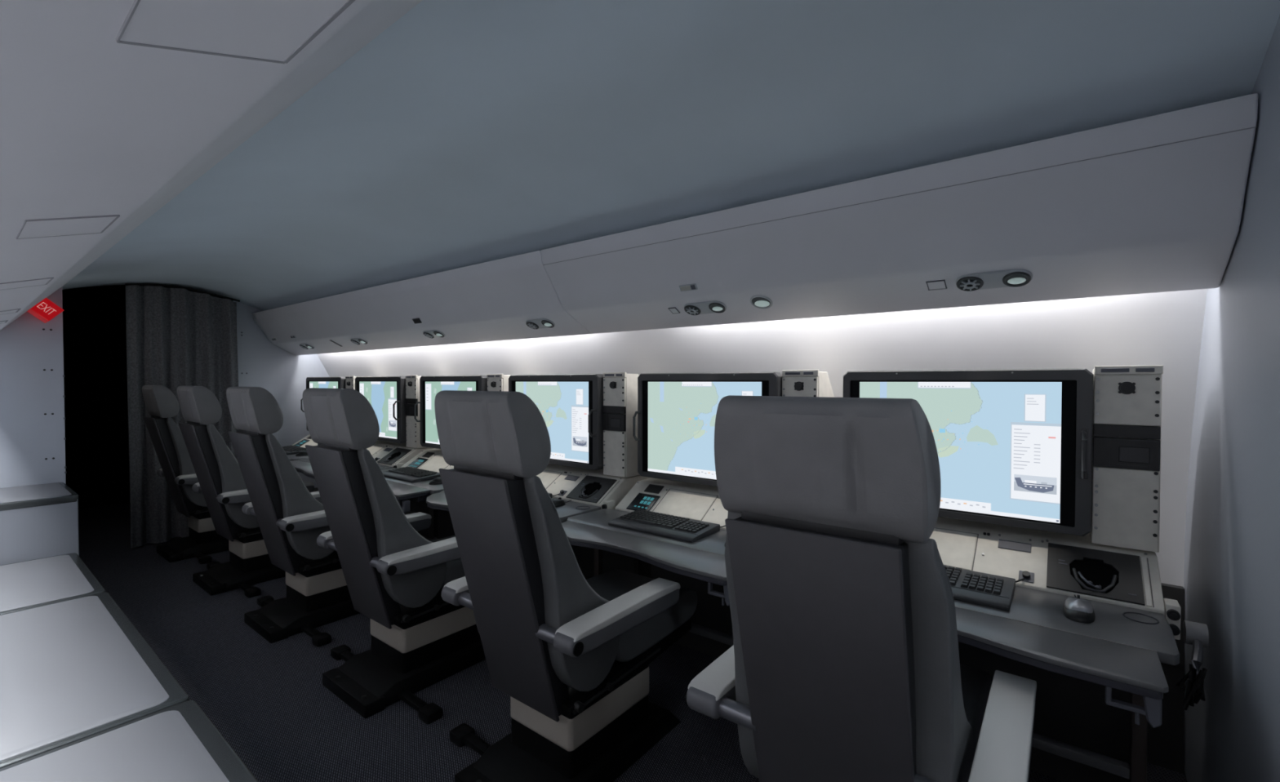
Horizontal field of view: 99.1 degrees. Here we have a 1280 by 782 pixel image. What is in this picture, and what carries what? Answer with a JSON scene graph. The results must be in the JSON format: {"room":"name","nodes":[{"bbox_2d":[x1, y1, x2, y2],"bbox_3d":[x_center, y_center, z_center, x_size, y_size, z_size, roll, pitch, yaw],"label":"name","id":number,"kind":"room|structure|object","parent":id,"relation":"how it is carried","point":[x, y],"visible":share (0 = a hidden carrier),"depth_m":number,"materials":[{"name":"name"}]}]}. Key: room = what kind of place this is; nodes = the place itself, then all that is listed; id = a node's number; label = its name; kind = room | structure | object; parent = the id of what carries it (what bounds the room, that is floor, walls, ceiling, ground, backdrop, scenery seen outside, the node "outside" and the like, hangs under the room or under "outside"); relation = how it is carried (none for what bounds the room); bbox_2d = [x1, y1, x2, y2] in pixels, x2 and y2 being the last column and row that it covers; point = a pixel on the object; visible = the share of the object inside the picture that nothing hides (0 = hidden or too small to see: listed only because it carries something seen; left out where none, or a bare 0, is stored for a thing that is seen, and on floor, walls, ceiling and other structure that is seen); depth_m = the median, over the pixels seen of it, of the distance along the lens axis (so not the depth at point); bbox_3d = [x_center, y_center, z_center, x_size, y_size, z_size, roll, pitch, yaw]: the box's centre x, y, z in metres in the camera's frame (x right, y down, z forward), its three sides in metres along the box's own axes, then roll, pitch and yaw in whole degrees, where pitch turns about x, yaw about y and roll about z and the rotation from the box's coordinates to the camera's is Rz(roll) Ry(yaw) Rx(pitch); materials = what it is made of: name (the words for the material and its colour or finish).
{"room":"control room","nodes":[
{"label":"control room","id":0,"kind":"room"},
{"bbox_2d":[0,286,66,488],"bbox_3d":[-3.643,0.328,2.934,0.034,1.930,0.763,1,1,38],"label":"wall","id":1,"kind":"structure","parent":0,"point":[33,438],"depth_m":3.12,"materials":[{"name":"white plastic"}]},
{"bbox_2d":[62,284,231,509],"bbox_3d":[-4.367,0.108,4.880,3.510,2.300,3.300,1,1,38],"label":"doorway","id":2,"kind":"structure","parent":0,"point":[97,464],"depth_m":5.81,"materials":[{"name":"black"}]},
{"bbox_2d":[231,300,328,488],"bbox_3d":[-3.424,0.203,5.483,0.034,2.090,1.090,1,1,38],"label":"wall","id":3,"kind":"structure","parent":0,"point":[261,363],"depth_m":5.33,"materials":[{"name":"grey plastic"}]},
{"bbox_2d":[78,502,1187,781],"bbox_3d":[-1.890,1.313,2.963,9.800,0.040,3.300,1,1,38],"label":"floor","id":4,"kind":"structure","parent":0,"point":[271,704],"depth_m":2.31,"materials":[{"name":"carpet"}]},
{"bbox_2d":[0,482,79,565],"bbox_3d":[-3.391,0.919,2.743,0.600,0.756,0.745,1,1,38],"label":"base cabinet","id":5,"kind":"object","parent":4,"relation":"on","point":[39,521],"visible":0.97,"depth_m":2.75,"materials":[{"name":"grey plastic"}]},
{"bbox_2d":[0,552,105,614],"bbox_3d":[-2.801,1.072,2.273,0.840,0.466,0.727,1,1,38],"label":"base cabinet","id":6,"kind":"object","parent":4,"relation":"on","point":[26,584],"visible":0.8,"depth_m":2.38,"materials":[{"name":"grey plastic"}]},
{"bbox_2d":[0,591,189,768],"bbox_3d":[-1.970,1.083,1.624,1.250,0.466,0.729,1,1,38],"label":"base cabinet","id":7,"kind":"object","parent":4,"relation":"on","point":[72,670],"visible":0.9,"depth_m":1.62,"materials":[{"name":"grey"}]},
{"bbox_2d":[0,700,258,781],"bbox_3d":[-0.640,1.101,0.586,2.105,0.466,0.733,1,1,38],"label":"base cabinet","id":8,"kind":"object","parent":4,"relation":"on","point":[178,743],"visible":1,"depth_m":1.27,"materials":[{"name":"grey"}]},
{"bbox_2d":[142,385,228,564],"bbox_3d":[-3.402,0.608,4.460,0.870,1.317,0.948,1,1,38],"label":"chair","id":9,"kind":"object","parent":4,"relation":"on","point":[178,470],"visible":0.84,"depth_m":4.12,"materials":[{"name":"grey leather"}]},
{"bbox_2d":[176,385,318,597],"bbox_3d":[-2.604,0.619,3.836,0.870,1.317,0.948,1,1,38],"label":"chair","id":10,"kind":"object","parent":4,"relation":"on","point":[221,482],"visible":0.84,"depth_m":3.51,"materials":[{"name":"grey leather"}]},
{"bbox_2d":[291,434,317,448],"bbox_3d":[-2.811,0.837,5.043,0.961,0.837,0.446,1,1,38],"label":"console","id":11,"kind":"object","parent":4,"relation":"on","point":[307,440],"visible":0.09,"depth_m":5.11,"materials":[{"name":"beige paint"}]},
{"bbox_2d":[234,453,308,461],"bbox_3d":[-3.131,0.598,4.706,0.996,0.118,0.488,1,1,38],"label":"desk","id":12,"kind":"object","parent":11,"relation":"attached to","point":[291,457],"visible":0.05,"depth_m":4.47,"materials":[{"name":"grey"}]},
{"bbox_2d":[282,445,306,454],"bbox_3d":[-3.083,0.520,4.828,0.451,0.035,0.253,1,1,38],"label":"keyboard","id":13,"kind":"object","parent":12,"relation":"on","point":[289,450],"visible":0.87,"depth_m":4.74,"materials":[{"name":"grey plastic"}]},
{"bbox_2d":[286,453,308,460],"bbox_3d":[-3.071,0.552,4.783,0.996,0.025,0.291,1,1,38],"label":"countertop","id":14,"kind":"structure","parent":12,"relation":"on","point":[293,457],"depth_m":4.47,"materials":[{"name":"laminate"}]},
{"bbox_2d":[295,450,307,456],"bbox_3d":[-2.806,0.523,4.623,0.068,0.038,0.203,1,1,38],"label":"computer mouse","id":15,"kind":"object","parent":12,"relation":"on","point":[301,453],"visible":0.54,"depth_m":4.56,"materials":[{"name":"black plastic"}]},
{"bbox_2d":[300,377,346,431],"bbox_3d":[-2.827,0.134,5.134,0.749,0.527,0.401,1,1,38],"label":"monitor","id":16,"kind":"object","parent":11,"relation":"on","point":[311,382],"visible":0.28,"depth_m":4.99,"materials":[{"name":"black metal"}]},
{"bbox_2d":[345,376,355,389],"bbox_3d":[-2.431,0.142,4.903,0.154,0.552,0.377,1,1,38],"label":"equipment rack","id":17,"kind":"object","parent":11,"relation":"on","point":[350,381],"visible":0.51,"depth_m":4.75,"materials":[{"name":"black metal"}]},
{"bbox_2d":[226,386,418,646],"bbox_3d":[-1.807,0.630,3.212,0.870,1.317,0.948,1,1,38],"label":"chair","id":18,"kind":"object","parent":4,"relation":"on","point":[291,518],"visible":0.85,"depth_m":2.90,"materials":[{"name":"grey leather"}]},
{"bbox_2d":[302,387,485,724],"bbox_3d":[-1.010,0.641,2.589,0.870,1.317,0.948,1,1,38],"label":"chair","id":19,"kind":"object","parent":4,"relation":"on","point":[396,577],"visible":0.96,"depth_m":2.29,"materials":[{"name":"grey leather"}]},
{"bbox_2d":[366,440,437,539],"bbox_3d":[-2.012,0.848,4.417,0.961,0.837,0.446,1,1,38],"label":"console","id":20,"kind":"object","parent":4,"relation":"on","point":[393,455],"visible":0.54,"depth_m":4.23,"materials":[{"name":"beige paint"}]},
{"bbox_2d":[290,457,393,479],"bbox_3d":[-2.332,0.609,4.081,0.996,0.118,0.488,1,1,38],"label":"desk","id":21,"kind":"object","parent":20,"relation":"attached to","point":[303,466],"visible":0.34,"depth_m":3.96,"materials":[{"name":"grey"}]},
{"bbox_2d":[296,457,393,469],"bbox_3d":[-2.271,0.563,4.157,0.996,0.025,0.291,1,1,38],"label":"countertop","id":22,"kind":"structure","parent":21,"relation":"on","point":[301,460],"depth_m":4.03,"materials":[{"name":"laminate"}]},
{"bbox_2d":[355,376,407,443],"bbox_3d":[-2.027,0.145,4.508,0.749,0.527,0.401,1,1,38],"label":"monitor","id":23,"kind":"object","parent":20,"relation":"on","point":[386,395],"visible":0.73,"depth_m":4.29,"materials":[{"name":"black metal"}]},
{"bbox_2d":[388,420,395,427],"bbox_3d":[-1.931,0.255,4.254,0.111,0.053,0.001,1,1,38],"label":"picture","id":24,"kind":"object","parent":23,"relation":"attached to","point":[392,424],"depth_m":4.26},
{"bbox_2d":[405,374,425,448],"bbox_3d":[-1.631,0.153,4.277,0.154,0.552,0.377,1,1,38],"label":"equipment rack","id":25,"kind":"object","parent":20,"relation":"on","point":[412,382],"visible":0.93,"depth_m":4.12,"materials":[{"name":"black metal"}]},
{"bbox_2d":[400,448,454,541],"bbox_3d":[-1.212,0.859,3.792,0.961,0.837,0.446,1,1,38],"label":"console","id":26,"kind":"object","parent":4,"relation":"on","point":[432,460],"visible":0.21,"depth_m":3.93,"materials":[{"name":"beige paint"}]},
{"bbox_2d":[381,467,444,513],"bbox_3d":[-1.532,0.620,3.455,0.996,0.118,0.488,1,1,38],"label":"desk","id":27,"kind":"object","parent":26,"relation":"attached to","point":[402,490],"visible":0.27,"depth_m":3.15,"materials":[{"name":"grey plastic"}]},
{"bbox_2d":[382,466,440,482],"bbox_3d":[-1.483,0.542,3.577,0.451,0.035,0.253,1,1,38],"label":"keyboard","id":28,"kind":"object","parent":27,"relation":"on","point":[410,474],"visible":0.94,"depth_m":3.51,"materials":[{"name":"grey plastic"}]},
{"bbox_2d":[381,467,444,493],"bbox_3d":[-1.471,0.574,3.532,0.996,0.025,0.291,1,1,38],"label":"countertop","id":29,"kind":"structure","parent":27,"relation":"on","point":[437,488],"depth_m":3.30,"materials":[{"name":"plastic"}]},
{"bbox_2d":[429,476,442,484],"bbox_3d":[-1.206,0.545,3.372,0.068,0.038,0.203,1,1,38],"label":"computer mouse","id":30,"kind":"object","parent":27,"relation":"on","point":[436,481],"visible":0.46,"depth_m":3.31,"materials":[{"name":"black plastic"}]},
{"bbox_2d":[413,375,488,448],"bbox_3d":[-1.227,0.156,3.883,0.749,0.527,0.401,1,1,38],"label":"monitor","id":31,"kind":"object","parent":26,"relation":"on","point":[429,386],"visible":0.42,"depth_m":3.90,"materials":[{"name":"grey"}]},
{"bbox_2d":[486,373,510,391],"bbox_3d":[-0.832,0.164,3.651,0.154,0.552,0.377,1,1,38],"label":"equipment rack","id":32,"kind":"object","parent":26,"relation":"on","point":[495,382],"visible":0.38,"depth_m":3.50,"materials":[{"name":"black metal"}]},
{"bbox_2d":[434,390,697,781],"bbox_3d":[-0.212,0.652,1.965,0.870,1.317,0.948,1,1,38],"label":"chair","id":33,"kind":"object","parent":4,"relation":"on","point":[572,654],"visible":1,"depth_m":1.68,"materials":[{"name":"grey leather"}]},
{"bbox_2d":[536,463,650,579],"bbox_3d":[-0.412,0.870,3.166,0.961,0.837,0.446,1,1,38],"label":"console","id":34,"kind":"object","parent":4,"relation":"on","point":[584,486],"visible":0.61,"depth_m":2.97,"materials":[{"name":"beige paint"}]},
{"bbox_2d":[426,489,600,523],"bbox_3d":[-0.732,0.631,2.829,0.996,0.118,0.488,1,1,38],"label":"desk","id":35,"kind":"object","parent":34,"relation":"attached to","point":[437,500],"visible":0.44,"depth_m":2.74,"materials":[{"name":"grey plastic"}]},
{"bbox_2d":[551,497,571,507],"bbox_3d":[-0.414,0.556,2.753,0.068,0.038,0.203,1,1,38],"label":"computer mouse","id":36,"kind":"object","parent":35,"relation":"on","point":[558,502],"visible":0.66,"depth_m":2.72,"materials":[{"name":"black plastic"}]},
{"bbox_2d":[508,373,604,470],"bbox_3d":[-0.427,0.161,3.257,0.749,0.516,0.401,1,1,38],"label":"monitor","id":37,"kind":"object","parent":34,"relation":"on","point":[570,406],"visible":0.65,"depth_m":3.04,"materials":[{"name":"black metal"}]},
{"bbox_2d":[573,435,586,446],"bbox_3d":[-0.331,0.277,3.003,0.111,0.053,0.001,1,1,38],"label":"picture","id":38,"kind":"object","parent":37,"relation":"attached to","point":[578,441],"depth_m":3.00},
{"bbox_2d":[601,504,607,509],"bbox_3d":[-0.177,0.575,2.705,0.026,0.026,0.017,1,1,38],"label":"socket","id":39,"kind":"object","parent":34,"relation":"attached to","point":[603,506],"depth_m":2.70,"materials":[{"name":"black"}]},
{"bbox_2d":[602,372,639,477],"bbox_3d":[-0.032,0.175,3.026,0.154,0.552,0.377,1,1,38],"label":"panel","id":40,"kind":"object","parent":34,"relation":"on","point":[620,406],"visible":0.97,"depth_m":2.88,"materials":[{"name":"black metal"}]},
{"bbox_2d":[615,477,733,657],"bbox_3d":[0.388,0.881,2.540,0.961,0.837,0.446,1,1,38],"label":"console","id":41,"kind":"object","parent":4,"relation":"on","point":[711,633],"visible":0.2,"depth_m":2.64,"materials":[{"name":"beige paint"}]},
{"bbox_2d":[561,508,729,605],"bbox_3d":[0.068,0.642,2.204,0.996,0.118,0.488,1,1,38],"label":"desk","id":42,"kind":"object","parent":41,"relation":"attached to","point":[704,558],"visible":0.45,"depth_m":2.08,"materials":[{"name":"grey plastic"}]},
{"bbox_2d":[566,508,726,555],"bbox_3d":[0.128,0.596,2.280,0.996,0.025,0.291,1,1,38],"label":"countertop","id":43,"kind":"structure","parent":42,"relation":"on","point":[715,542],"depth_m":2.25,"materials":[{"name":"plastic"}]},
{"bbox_2d":[608,509,725,542],"bbox_3d":[0.116,0.565,2.326,0.451,0.035,0.253,1,1,38],"label":"keyboard","id":44,"kind":"object","parent":42,"relation":"on","point":[687,530],"visible":1,"depth_m":2.27,"materials":[{"name":"grey plastic"}]},
{"bbox_2d":[632,372,783,486],"bbox_3d":[0.372,0.172,2.631,0.749,0.516,0.401,1,1,38],"label":"monitor","id":45,"kind":"object","parent":41,"relation":"on","point":[677,412],"visible":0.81,"depth_m":2.58,"materials":[{"name":"black metal"}]},
{"bbox_2d":[782,369,834,397],"bbox_3d":[0.768,0.186,2.400,0.154,0.552,0.377,1,1,38],"label":"equipment rack","id":46,"kind":"object","parent":41,"relation":"on","point":[795,383],"visible":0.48,"depth_m":2.26,"materials":[{"name":"beige metal"}]},
{"bbox_2d":[684,395,1036,781],"bbox_3d":[0.578,0.663,1.347,0.870,1.317,0.948,1,1,38],"label":"chair","id":47,"kind":"object","parent":4,"relation":"on","point":[842,664],"visible":1,"depth_m":0.99,"materials":[{"name":"grey leather"}]},
{"bbox_2d":[928,516,1181,781],"bbox_3d":[1.188,0.893,1.915,0.961,0.837,0.446,1,1,38],"label":"console","id":48,"kind":"object","parent":4,"relation":"on","point":[1077,736],"visible":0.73,"depth_m":1.75,"materials":[{"name":"beige paint"}]},
{"bbox_2d":[843,368,1093,536],"bbox_3d":[1.172,0.183,2.006,0.749,0.516,0.401,1,1,38],"label":"monitor","id":49,"kind":"object","parent":48,"relation":"on","point":[1014,447],"visible":0.7,"depth_m":1.79,"materials":[{"name":"grey"}]},
{"bbox_2d":[1013,474,1057,494],"bbox_3d":[1.269,0.300,1.752,0.111,0.053,0.001,1,1,38],"label":"picture","id":50,"kind":"object","parent":49,"relation":"attached to","point":[1024,484],"depth_m":1.75},
{"bbox_2d":[953,586,1179,728],"bbox_3d":[0.867,0.653,1.578,0.996,0.118,0.488,1,1,38],"label":"desk","id":51,"kind":"object","parent":48,"relation":"attached to","point":[1124,648],"visible":0.69,"depth_m":1.31,"materials":[{"name":"plastic"}]},
{"bbox_2d":[943,564,1024,611],"bbox_3d":[0.916,0.576,1.700,0.451,0.035,0.253,1,1,38],"label":"keyboard","id":52,"kind":"object","parent":51,"relation":"on","point":[989,590],"visible":0.39,"depth_m":1.58,"materials":[{"name":"grey plastic"}]},
{"bbox_2d":[953,586,1179,665],"bbox_3d":[0.928,0.607,1.655,0.996,0.025,0.291,1,1,38],"label":"countertop","id":53,"kind":"structure","parent":51,"relation":"on","point":[1043,608],"depth_m":1.43,"materials":[{"name":"laminate"}]},
{"bbox_2d":[1062,594,1094,623],"bbox_3d":[1.199,0.578,1.491,0.068,0.038,0.203,1,1,38],"label":"computer mouse","id":54,"kind":"object","parent":51,"relation":"on","point":[1077,609],"visible":1,"depth_m":1.43,"materials":[{"name":"black plastic"}]},
{"bbox_2d":[1089,364,1163,552],"bbox_3d":[1.568,0.198,1.774,0.154,0.552,0.377,1,1,38],"label":"panel","id":55,"kind":"object","parent":48,"relation":"on","point":[1127,399],"visible":1,"depth_m":1.64,"materials":[{"name":"beige paint"}]},
{"bbox_2d":[1166,608,1180,620],"bbox_3d":[1.422,0.597,1.454,0.026,0.026,0.017,1,1,38],"label":"socket","id":56,"kind":"object","parent":48,"relation":"attached to","point":[1171,614],"depth_m":1.45,"materials":[{"name":"black plastic"}]},
{"bbox_2d":[1168,624,1180,635],"bbox_3d":[1.422,0.637,1.454,0.026,0.026,0.017,1,1,38],"label":"socket","id":57,"kind":"object","parent":48,"relation":"attached to","point":[1175,628],"depth_m":1.45,"materials":[{"name":"black plastic"}]},
{"bbox_2d":[1175,620,1208,710],"bbox_3d":[1.432,0.706,1.413,0.220,0.168,0.056,-1,1,-41],"label":"cable","id":58,"kind":"object","parent":48,"relation":"hanging from","point":[1196,634],"visible":1,"depth_m":1.39,"materials":[{"name":"grey plastic"}]},
{"bbox_2d":[62,0,1279,311],"bbox_3d":[-1.147,-0.635,2.142,7.660,0.483,2.828,1,1,38],"label":"ceiling","id":59,"kind":"structure","parent":0,"point":[464,133],"depth_m":1.55,"materials":[{"name":"white plastic"}]},
{"bbox_2d":[124,283,239,548],"bbox_3d":[-3.868,0.183,4.656,0.112,2.136,0.764,1,1,38],"label":"curtain","id":60,"kind":"object","parent":59,"relation":"hanging from","point":[176,337],"visible":0.66,"depth_m":4.53,"materials":[{"name":"fabric"}]},
{"bbox_2d":[0,0,422,330],"bbox_3d":[-1.068,-0.423,1.110,6.252,0.371,0.450,1,1,38],"label":"ceiling panel","id":61,"kind":"object","parent":59,"relation":"attached to","point":[110,110],"visible":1,"depth_m":0.50,"materials":[{"name":"plastic"}]},
{"bbox_2d":[26,297,63,323],"bbox_3d":[-3.369,-0.457,3.088,0.189,0.132,0.133,1,1,38],"label":"exit sign","id":62,"kind":"object","parent":61,"relation":"attached to","point":[46,309],"visible":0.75,"depth_m":3.04,"materials":[{"name":"red plastic"}]},
{"bbox_2d":[252,250,591,355],"bbox_3d":[-1.950,-0.521,4.061,4.024,0.382,0.403,1,1,38],"label":"bin","id":63,"kind":"object","parent":59,"relation":"attached to","point":[494,300],"visible":0.79,"depth_m":3.45,"materials":[{"name":"plastic"}]},
{"bbox_2d":[299,343,314,349],"bbox_3d":[-3.025,-0.406,4.955,0.204,0.049,0.074,1,1,38],"label":"light","id":64,"kind":"object","parent":63,"relation":"attached to","point":[306,346],"visible":1,"depth_m":4.93,"materials":[{"name":"grey"}]},
{"bbox_2d":[350,337,368,344],"bbox_3d":[-2.229,-0.395,4.333,0.204,0.049,0.074,1,1,38],"label":"light","id":65,"kind":"object","parent":63,"relation":"attached to","point":[355,340],"visible":1,"depth_m":4.32,"materials":[{"name":"grey"}]},
{"bbox_2d":[412,318,422,324],"bbox_3d":[-1.472,-0.463,3.600,0.084,0.032,0.023,1,1,38],"label":"cover","id":66,"kind":"object","parent":63,"relation":"attached to","point":[415,321],"visible":1,"depth_m":3.59,"materials":[{"name":"grey plastic"}]},
{"bbox_2d":[422,329,444,338],"bbox_3d":[-1.387,-0.383,3.674,0.204,0.049,0.074,1,1,38],"label":"light","id":67,"kind":"object","parent":63,"relation":"attached to","point":[432,334],"visible":1,"depth_m":3.66,"materials":[{"name":"grey"}]},
{"bbox_2d":[525,318,555,328],"bbox_3d":[-0.552,-0.372,3.021,0.204,0.049,0.074,1,1,38],"label":"light","id":68,"kind":"object","parent":63,"relation":"attached to","point":[543,322],"visible":1,"depth_m":3.00,"materials":[{"name":"grey plastic"}]},
{"bbox_2d":[540,93,1258,333],"bbox_3d":[0.565,-0.486,2.093,2.358,0.382,0.403,1,1,38],"label":"bin","id":69,"kind":"object","parent":59,"relation":"attached to","point":[1152,204],"visible":1,"depth_m":1.66,"materials":[{"name":"plastic"}]},
{"bbox_2d":[668,306,679,313],"bbox_3d":[0.155,-0.365,2.469,0.040,0.025,0.041,1,1,38],"label":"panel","id":70,"kind":"structure","parent":69,"relation":"attached to","point":[673,310],"depth_m":2.46,"materials":[{"name":"white plastic"}]},
{"bbox_2d":[679,283,697,291],"bbox_3d":[0.203,-0.435,2.293,0.084,0.025,0.019,1,1,38],"label":"sign","id":71,"kind":"object","parent":69,"relation":"attached to","point":[688,286],"visible":1,"depth_m":2.29,"materials":[{"name":"grey plastic"}]},
{"bbox_2d":[684,300,726,315],"bbox_3d":[0.282,-0.360,2.369,0.204,0.049,0.074,1,1,38],"label":"light","id":72,"kind":"object","parent":69,"relation":"attached to","point":[714,306],"visible":1,"depth_m":2.35,"materials":[{"name":"grey plastic"}]},
{"bbox_2d":[750,295,772,308],"bbox_3d":[0.490,-0.359,2.206,0.092,0.046,0.082,1,1,38],"label":"light","id":73,"kind":"object","parent":69,"relation":"attached to","point":[757,301],"visible":1,"depth_m":2.20,"materials":[{"name":"grey"}]},
{"bbox_2d":[925,280,946,290],"bbox_3d":[0.988,-0.353,1.817,0.056,0.026,0.044,1,1,38],"label":"access cover","id":74,"kind":"object","parent":69,"relation":"attached to","point":[939,284],"visible":1,"depth_m":1.81,"materials":[{"name":"plastic"}]},
{"bbox_2d":[955,268,1032,291],"bbox_3d":[1.112,-0.349,1.719,0.204,0.049,0.074,1,1,38],"label":"light","id":75,"kind":"object","parent":69,"relation":"attached to","point":[1011,277],"visible":1,"depth_m":1.71,"materials":[{"name":"grey plastic"}]},
{"bbox_2d":[317,288,1207,586],"bbox_3d":[-0.704,0.309,3.737,6.413,1.986,0.410,1,1,38],"label":"wall","id":76,"kind":"structure","parent":0,"point":[1165,329],"depth_m":2.19,"materials":[{"name":"white laminate"}]},
{"bbox_2d":[433,508,1184,773],"bbox_3d":[-0.625,0.967,3.865,6.389,0.620,0.090,1,1,38],"label":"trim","id":77,"kind":"structure","parent":76,"relation":"attached to","point":[1165,742],"depth_m":1.90,"materials":[{"name":"grey plastic"}]},
{"bbox_2d":[1183,15,1279,781],"bbox_3d":[1.526,0.171,1.381,0.040,2.300,1.750,1,1,38],"label":"wall","id":78,"kind":"structure","parent":0,"point":[1232,563],"depth_m":1.30,"materials":[{"name":"grey plastic"}]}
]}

